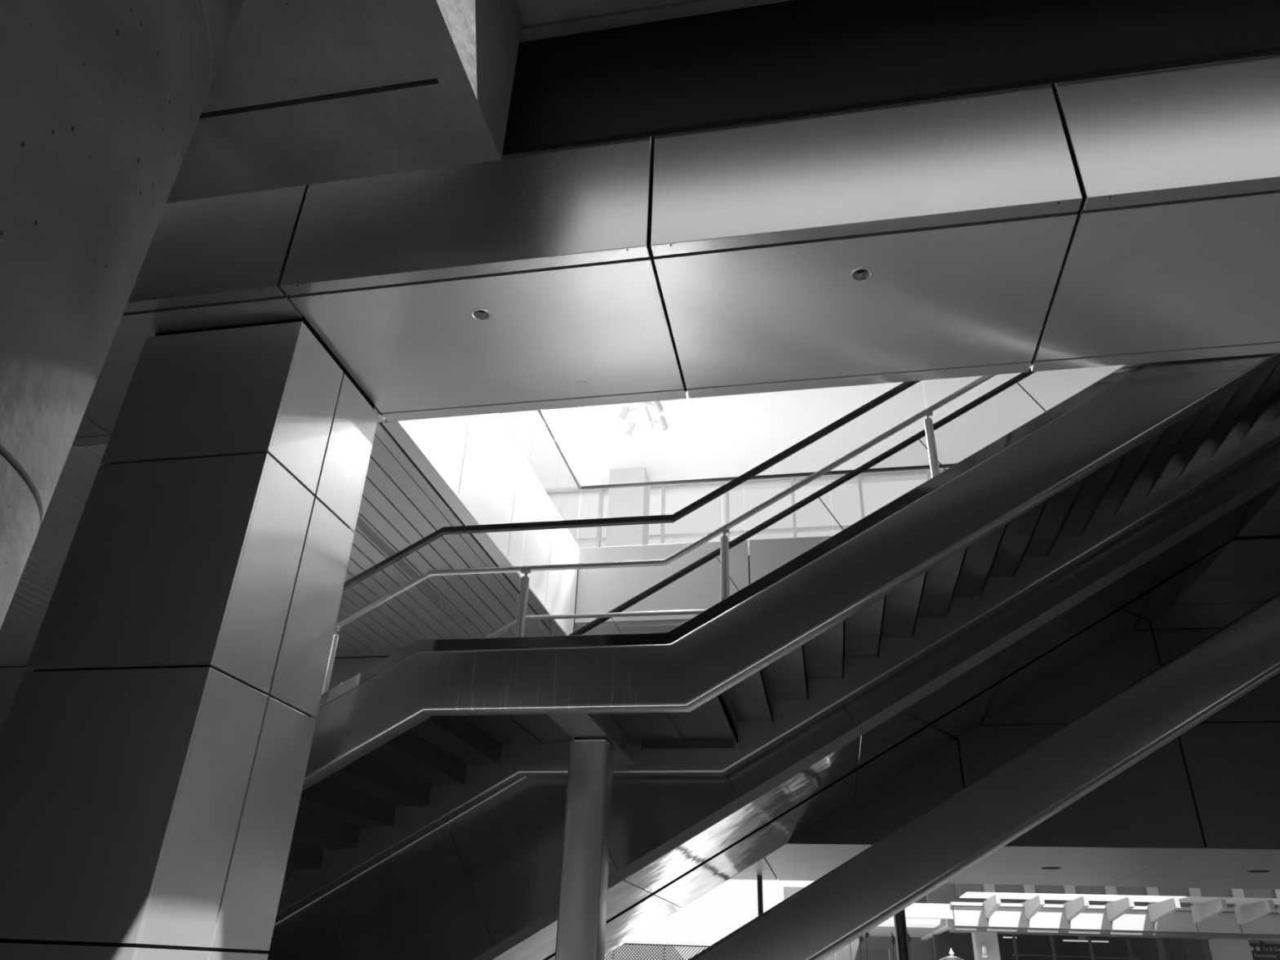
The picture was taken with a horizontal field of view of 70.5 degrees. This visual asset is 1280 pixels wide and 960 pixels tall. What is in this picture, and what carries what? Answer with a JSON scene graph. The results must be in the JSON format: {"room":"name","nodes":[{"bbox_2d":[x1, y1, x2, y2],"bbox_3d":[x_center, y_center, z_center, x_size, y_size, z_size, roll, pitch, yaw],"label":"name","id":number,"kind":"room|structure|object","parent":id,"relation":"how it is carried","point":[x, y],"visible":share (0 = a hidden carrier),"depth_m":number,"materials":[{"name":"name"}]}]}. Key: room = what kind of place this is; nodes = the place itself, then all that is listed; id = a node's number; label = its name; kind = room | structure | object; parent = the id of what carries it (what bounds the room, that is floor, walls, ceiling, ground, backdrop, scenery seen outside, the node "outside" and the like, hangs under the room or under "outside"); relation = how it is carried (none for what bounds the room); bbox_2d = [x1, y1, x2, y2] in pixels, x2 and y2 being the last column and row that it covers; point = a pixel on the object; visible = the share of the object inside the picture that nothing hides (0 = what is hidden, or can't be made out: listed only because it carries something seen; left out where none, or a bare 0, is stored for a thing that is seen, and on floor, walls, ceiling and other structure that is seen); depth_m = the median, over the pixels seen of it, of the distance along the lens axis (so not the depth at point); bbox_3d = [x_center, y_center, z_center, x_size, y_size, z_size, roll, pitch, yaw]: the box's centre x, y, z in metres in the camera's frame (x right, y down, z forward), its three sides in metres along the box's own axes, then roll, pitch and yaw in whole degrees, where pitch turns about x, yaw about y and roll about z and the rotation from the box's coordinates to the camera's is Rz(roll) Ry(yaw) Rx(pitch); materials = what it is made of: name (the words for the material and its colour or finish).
{"room":"building atrium stairwell","nodes":[
{"label":"building atrium stairwell","id":0,"kind":"room"},
{"bbox_2d":[0,419,567,666],"bbox_3d":[-6.091,0.638,10.849,9.653,1.304,5.805,-4,-29,10],"label":"wall","id":1,"kind":"structure","parent":0,"point":[406,498],"depth_m":9.86,"materials":[{"name":"black metal"}]},
{"bbox_2d":[355,515,395,557],"bbox_3d":[-2.685,0.579,9.139,0.125,0.007,0.962,-4,-29,10],"label":"linear light","id":2,"kind":"object","parent":1,"relation":"attached to","point":[365,529],"depth_m":9.15,"materials":[{"name":"white"}]},
{"bbox_2d":[394,559,419,579],"bbox_3d":[-2.531,0.972,9.848,0.125,0.007,0.535,-4,-29,10],"label":"linear light","id":3,"kind":"object","parent":1,"relation":"attached to","point":[401,563],"depth_m":9.85,"materials":[{"name":"white plastic"}]},
{"bbox_2d":[417,580,469,624],"bbox_3d":[-2.336,1.467,10.741,0.126,0.007,1.427,-4,-29,10],"label":"linear light","id":4,"kind":"object","parent":1,"relation":"attached to","point":[423,584],"depth_m":10.71,"materials":[{"name":"white"}]},
{"bbox_2d":[400,413,578,635],"bbox_3d":[-1.465,0.246,10.074,0.065,1.488,5.800,-4,-29,10],"label":"wall","id":5,"kind":"structure","parent":0,"point":[478,455],"depth_m":9.90,"materials":[{"name":"white paint"}]},
{"bbox_2d":[0,535,1279,848],"bbox_3d":[1.434,2.590,11.636,24.110,3.910,0.200,-4,-29,10],"label":"wall","id":6,"kind":"structure","parent":0,"point":[1215,784],"depth_m":10.57,"materials":[{"name":"black"}]},
{"bbox_2d":[516,0,791,42],"bbox_3d":[-1.419,-3.404,5.900,23.500,0.375,1.130,-4,-29,10],"label":"ceiling","id":7,"kind":"structure","parent":0,"point":[541,19],"depth_m":6.00,"materials":[{"name":"concrete"}]},
{"bbox_2d":[71,53,1279,446],"bbox_3d":[0.229,-1.655,6.410,24.078,1.505,1.633,-4,-29,10],"label":"beam","id":8,"kind":"structure","parent":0,"point":[1134,218],"depth_m":5.67,"materials":[{"name":"black metal"}]},
{"bbox_2d":[471,307,491,320],"bbox_3d":[-1.045,-1.115,5.977,0.132,0.066,0.132,-4,-29,10],"label":"recessed light","id":9,"kind":"object","parent":8,"relation":"in","point":[479,316],"visible":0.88,"depth_m":6.00,"materials":[{"name":"silver metal"}]},
{"bbox_2d":[575,381,588,388],"bbox_3d":[-0.428,-0.697,6.639,0.096,0.007,0.096,-4,-29,10],"label":"disc","id":10,"kind":"object","parent":8,"relation":"attached to","point":[580,384],"visible":1,"depth_m":6.63,"materials":[{"name":"metal"}]},
{"bbox_2d":[849,266,872,282],"bbox_3d":[1.347,-1.273,5.519,0.132,0.066,0.132,-4,-29,10],"label":"recessed light","id":11,"kind":"object","parent":8,"relation":"in","point":[865,276],"visible":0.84,"depth_m":5.54,"materials":[{"name":"silver metal"}]},
{"bbox_2d":[502,0,1279,155],"bbox_3d":[4.284,-2.978,5.197,11.700,1.102,0.170,-4,-29,10],"label":"ceiling","id":12,"kind":"structure","parent":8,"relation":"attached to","point":[793,58],"depth_m":5.67,"materials":[{"name":"black paint"}]},
{"bbox_2d":[546,469,944,547],"bbox_3d":[3.292,1.494,17.162,25.700,3.470,0.150,-4,-29,10],"label":"window frame","id":13,"kind":"structure","parent":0,"point":[927,473],"depth_m":17.94,"materials":[{"name":"white metal"}]},
{"bbox_2d":[499,364,1124,501],"bbox_3d":[1.706,-2.903,13.048,27.000,0.200,12.500,-4,-29,10],"label":"ceiling","id":14,"kind":"structure","parent":0,"point":[729,436],"depth_m":16.49,"materials":[{"name":"white paint"}]},
{"bbox_2d":[618,400,669,436],"bbox_3d":[-0.166,-1.837,14.203,0.793,0.712,3.400,-4,-29,10],"label":"light fixture","id":15,"kind":"object","parent":14,"relation":"hanging from","point":[642,408],"visible":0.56,"depth_m":15.17,"materials":[{"name":"white"}]},
{"bbox_2d":[729,843,1279,889],"bbox_3d":[6.575,3.363,12.580,14.451,3.815,4.478,-4,-29,10],"label":"ceiling","id":16,"kind":"structure","parent":0,"point":[1137,867],"depth_m":11.61,"materials":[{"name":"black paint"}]},
{"bbox_2d":[1040,866,1061,869],"bbox_3d":[5.340,5.041,11.755,0.240,0.007,0.240,-4,-29,10],"label":"recessed light","id":17,"kind":"object","parent":16,"relation":"in","point":[1043,868],"visible":1,"depth_m":11.74,"materials":[{"name":"black"}]},
{"bbox_2d":[1247,870,1270,872],"bbox_3d":[7.736,4.894,11.316,0.240,0.007,0.240,-4,-29,10],"label":"recessed light","id":18,"kind":"object","parent":16,"relation":"in","point":[1251,871],"visible":1,"depth_m":11.31,"materials":[{"name":"black"}]},
{"bbox_3d":[1.277,0.289,11.304,24.000,0.200,12.220,-4,-29,10],"label":"floor","id":19,"kind":"structure","parent":0,"visible":0},
{"bbox_2d":[605,466,649,546],"bbox_3d":[-0.252,1.432,17.299,0.700,3.470,0.600,-4,-29,10],"label":"column","id":20,"kind":"structure","parent":19,"relation":"on","point":[634,501],"depth_m":17.50,"materials":[{"name":"white paint"}]},
{"bbox_2d":[537,409,955,525],"bbox_3d":[4.099,-1.149,9.734,11.320,1.030,5.770,-4,-29,10],"label":"guard","id":21,"kind":"object","parent":19,"relation":"on","point":[540,411],"visible":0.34,"depth_m":12.90,"materials":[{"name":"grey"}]},
{"bbox_3d":[-2.557,3.471,2.939,25.500,0.250,25.400,-4,-29,10],"label":"floor","id":22,"kind":"structure","parent":0,"visible":0},
{"bbox_2d":[0,0,243,629],"bbox_3d":[-3.102,-0.168,2.692,2.298,5.862,2.298,-4,-29,10],"label":"concrete column","id":23,"kind":"structure","parent":22,"relation":"on","point":[102,102],"depth_m":3.10,"materials":[{"name":"black concrete"}]},
{"bbox_2d":[166,0,522,203],"bbox_3d":[-7.185,-2.971,5.362,12.320,1.338,3.500,-4,-29,10],"label":"concrete beam","id":24,"kind":"structure","parent":23,"relation":"on","point":[302,92],"depth_m":5.14,"materials":[{"name":"grey concrete"}]},
{"bbox_2d":[0,315,377,959],"bbox_3d":[-2.793,1.552,5.357,1.168,5.417,1.160,-4,-29,10],"label":"pillar","id":25,"kind":"structure","parent":22,"relation":"on","point":[155,746],"depth_m":5.18,"materials":[{"name":"black metal"}]},
{"bbox_2d":[756,875,763,915],"bbox_3d":[1.789,7.394,13.203,0.140,2.986,0.140,-4,-29,10],"label":"slim column","id":26,"kind":"structure","parent":22,"relation":"on","point":[759,877],"depth_m":13.75,"materials":[{"name":"grey metal"}]},
{"bbox_2d":[261,367,1279,959],"bbox_3d":[2.232,2.239,8.404,16.916,7.586,1.470,-4,-29,10],"label":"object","id":27,"kind":"object","parent":22,"relation":"on","point":[484,884],"visible":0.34,"depth_m":7.83,"materials":[{"name":"black"}]},
{"bbox_2d":[275,352,1279,959],"bbox_3d":[-0.573,1.412,7.186,13.923,7.563,2.280,-4,-29,10],"label":"staircase","id":28,"kind":"structure","parent":22,"relation":"on","point":[427,733],"depth_m":6.47,"materials":[{"name":"metal"}]},
{"bbox_2d":[893,909,909,959],"bbox_3d":[3.782,7.271,12.838,0.230,2.986,0.230,-4,-29,10],"label":"slim column","id":29,"kind":"structure","parent":22,"relation":"on","point":[900,921],"depth_m":13.12,"materials":[{"name":"black metal"}]},
{"bbox_2d":[542,534,1279,959],"bbox_3d":[2.558,3.066,9.900,16.916,7.584,1.870,-4,-29,10],"label":"escalator","id":30,"kind":"object","parent":22,"relation":"on","point":[1242,569],"visible":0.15,"depth_m":9.80,"materials":[{"name":"black"}]},
{"bbox_2d":[688,592,1279,959],"bbox_3d":[4.100,2.086,8.105,13.122,7.576,1.050,-4,-29,10],"label":"girder","id":31,"kind":"object","parent":22,"relation":"on","point":[841,906],"visible":1,"depth_m":7.44,"materials":[{"name":"metal"}]},
{"label":"outside","id":32,"kind":"structure","parent":0,"visible":0},
{"bbox_3d":[1.811,6.295,7.756,140.000,0.300,140.000,-4,-29,10],"label":"ground","id":33,"kind":"structure","parent":32,"visible":0},
{"bbox_2d":[604,942,709,959],"bbox_3d":[0.010,9.267,15.811,3.201,2.075,0.040,-4,-29,10],"label":"mesh fence","id":34,"kind":"object","parent":33,"relation":"on","point":[664,946],"visible":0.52,"depth_m":16.21,"materials":[{"name":"grey metal"}]},
{"bbox_2d":[858,936,863,959],"bbox_3d":[3.805,8.900,15.189,0.078,2.380,0.016,-4,-29,10],"label":"pennant","id":35,"kind":"object","parent":33,"relation":"on","point":[860,938],"visible":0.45,"depth_m":15.68,"materials":[{"name":"grey fabric"}]},
{"bbox_2d":[865,932,869,959],"bbox_3d":[4.000,9.039,15.535,0.078,2.480,0.016,-4,-29,10],"label":"pennant","id":36,"kind":"object","parent":33,"relation":"on","point":[867,934],"visible":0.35,"depth_m":16.02,"materials":[{"name":"grey fabric"}]},
{"bbox_2d":[848,942,891,959],"bbox_3d":[3.430,8.776,14.885,1.510,2.280,0.080,-4,-29,10],"label":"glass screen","id":37,"kind":"object","parent":33,"relation":"on","point":[850,946],"visible":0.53,"depth_m":15.23,"materials":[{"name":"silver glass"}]},
{"bbox_2d":[891,932,895,959],"bbox_3d":[4.345,8.866,15.090,0.078,2.380,0.016,-4,-29,10],"label":"pennant","id":38,"kind":"object","parent":33,"relation":"on","point":[893,939],"visible":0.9,"depth_m":15.59,"materials":[{"name":"grey fabric"}]},
{"bbox_2d":[906,930,911,959],"bbox_3d":[4.601,8.837,15.050,0.078,2.410,0.016,-4,-29,10],"label":"pennant","id":39,"kind":"object","parent":33,"relation":"on","point":[909,939],"visible":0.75,"depth_m":15.55,"materials":[{"name":"grey fabric"}]},
{"bbox_2d":[939,948,963,959],"bbox_3d":[5.835,9.819,16.565,2.033,2.220,2.033,-9,-31,20],"label":"parasol","id":40,"kind":"object","parent":33,"relation":"on","point":[951,957],"visible":1,"depth_m":16.94,"materials":[{"name":"white fabric"}]},
{"bbox_2d":[783,883,1279,959],"bbox_3d":[11.623,11.355,23.444,16.000,6.500,11.150,-4,-29,10],"label":"ceiling","id":41,"kind":"structure","parent":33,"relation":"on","point":[1137,923],"depth_m":20.88,"materials":[{"name":"grey paint"}]},
{"bbox_2d":[954,883,984,896],"bbox_3d":[8.380,10.211,23.090,0.700,0.750,0.060,-4,-29,10],"label":"vent","id":42,"kind":"object","parent":41,"relation":"attached to","point":[960,889],"depth_m":22.97,"materials":[{"name":"grey metal"}]},
{"bbox_2d":[982,945,988,957],"bbox_3d":[7.938,10.863,20.847,0.140,0.250,0.180,-4,-29,10],"label":"wall lamp","id":43,"kind":"object","parent":41,"relation":"attached to","point":[984,954],"visible":1,"depth_m":20.79,"materials":[{"name":"white glass"}]},
{"bbox_2d":[994,884,1024,893],"bbox_3d":[9.313,10.154,22.919,0.700,0.750,0.060,-4,-29,10],"label":"vent","id":44,"kind":"object","parent":41,"relation":"attached to","point":[1003,888],"depth_m":22.80,"materials":[{"name":"grey metal"}]},
{"bbox_2d":[1034,884,1064,893],"bbox_3d":[10.246,10.097,22.748,0.700,0.750,0.060,-4,-29,10],"label":"vent","id":45,"kind":"object","parent":41,"relation":"attached to","point":[1043,889],"depth_m":22.63,"materials":[{"name":"grey metal"}]},
{"bbox_2d":[1012,954,1140,959],"bbox_3d":[10.818,11.852,22.500,2.900,0.030,0.400,-4,-29,10],"label":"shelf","id":46,"kind":"object","parent":41,"relation":"attached to","point":[1035,955],"depth_m":22.37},
{"bbox_2d":[1077,933,1085,939],"bbox_3d":[10.007,10.347,20.502,0.150,0.105,0.030,-4,-29,10],"label":"plate","id":47,"kind":"object","parent":41,"relation":"hanging from","point":[1080,936],"visible":1,"depth_m":20.49,"materials":[{"name":"grey"}]},
{"bbox_2d":[1062,939,1108,942],"bbox_3d":[10.572,10.937,21.466,1.000,0.030,0.060,-4,-29,10],"label":"light bar","id":48,"kind":"object","parent":41,"relation":"attached to","point":[1063,940],"visible":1,"depth_m":21.44,"materials":[{"name":"white plastic"}]},
{"bbox_2d":[1074,885,1106,894],"bbox_3d":[11.179,10.039,22.577,0.700,0.750,0.060,-4,-29,10],"label":"vent","id":49,"kind":"object","parent":41,"relation":"attached to","point":[1082,890],"depth_m":22.46,"materials":[{"name":"grey metal"}]},
{"bbox_2d":[1115,886,1147,895],"bbox_3d":[12.111,9.981,22.405,0.700,0.750,0.060,-4,-29,10],"label":"vent","id":50,"kind":"object","parent":41,"relation":"attached to","point":[1122,891],"depth_m":22.29,"materials":[{"name":"grey metal"}]},
{"bbox_2d":[1157,887,1189,896],"bbox_3d":[13.044,9.924,22.234,0.700,0.750,0.060,-4,-29,10],"label":"vent","id":51,"kind":"object","parent":41,"relation":"attached to","point":[1162,891],"depth_m":22.12,"materials":[{"name":"grey metal"}]},
{"bbox_2d":[1200,888,1232,897],"bbox_3d":[13.977,9.866,22.063,0.700,0.750,0.060,-4,-29,10],"label":"vent","id":52,"kind":"object","parent":41,"relation":"attached to","point":[1204,892],"depth_m":21.95,"materials":[{"name":"grey metal"}]},
{"bbox_2d":[1243,888,1275,897],"bbox_3d":[14.909,9.809,21.892,0.700,0.750,0.060,-4,-29,10],"label":"vent","id":53,"kind":"object","parent":41,"relation":"attached to","point":[1247,893],"depth_m":21.78,"materials":[{"name":"grey metal"}]},
{"bbox_2d":[1248,942,1279,959],"bbox_3d":[13.875,10.362,20.232,1.200,0.680,0.054,-4,-29,10],"label":"direction sign","id":54,"kind":"object","parent":41,"relation":"attached to","point":[1259,951],"visible":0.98,"depth_m":20.13,"materials":[{"name":"grey"}]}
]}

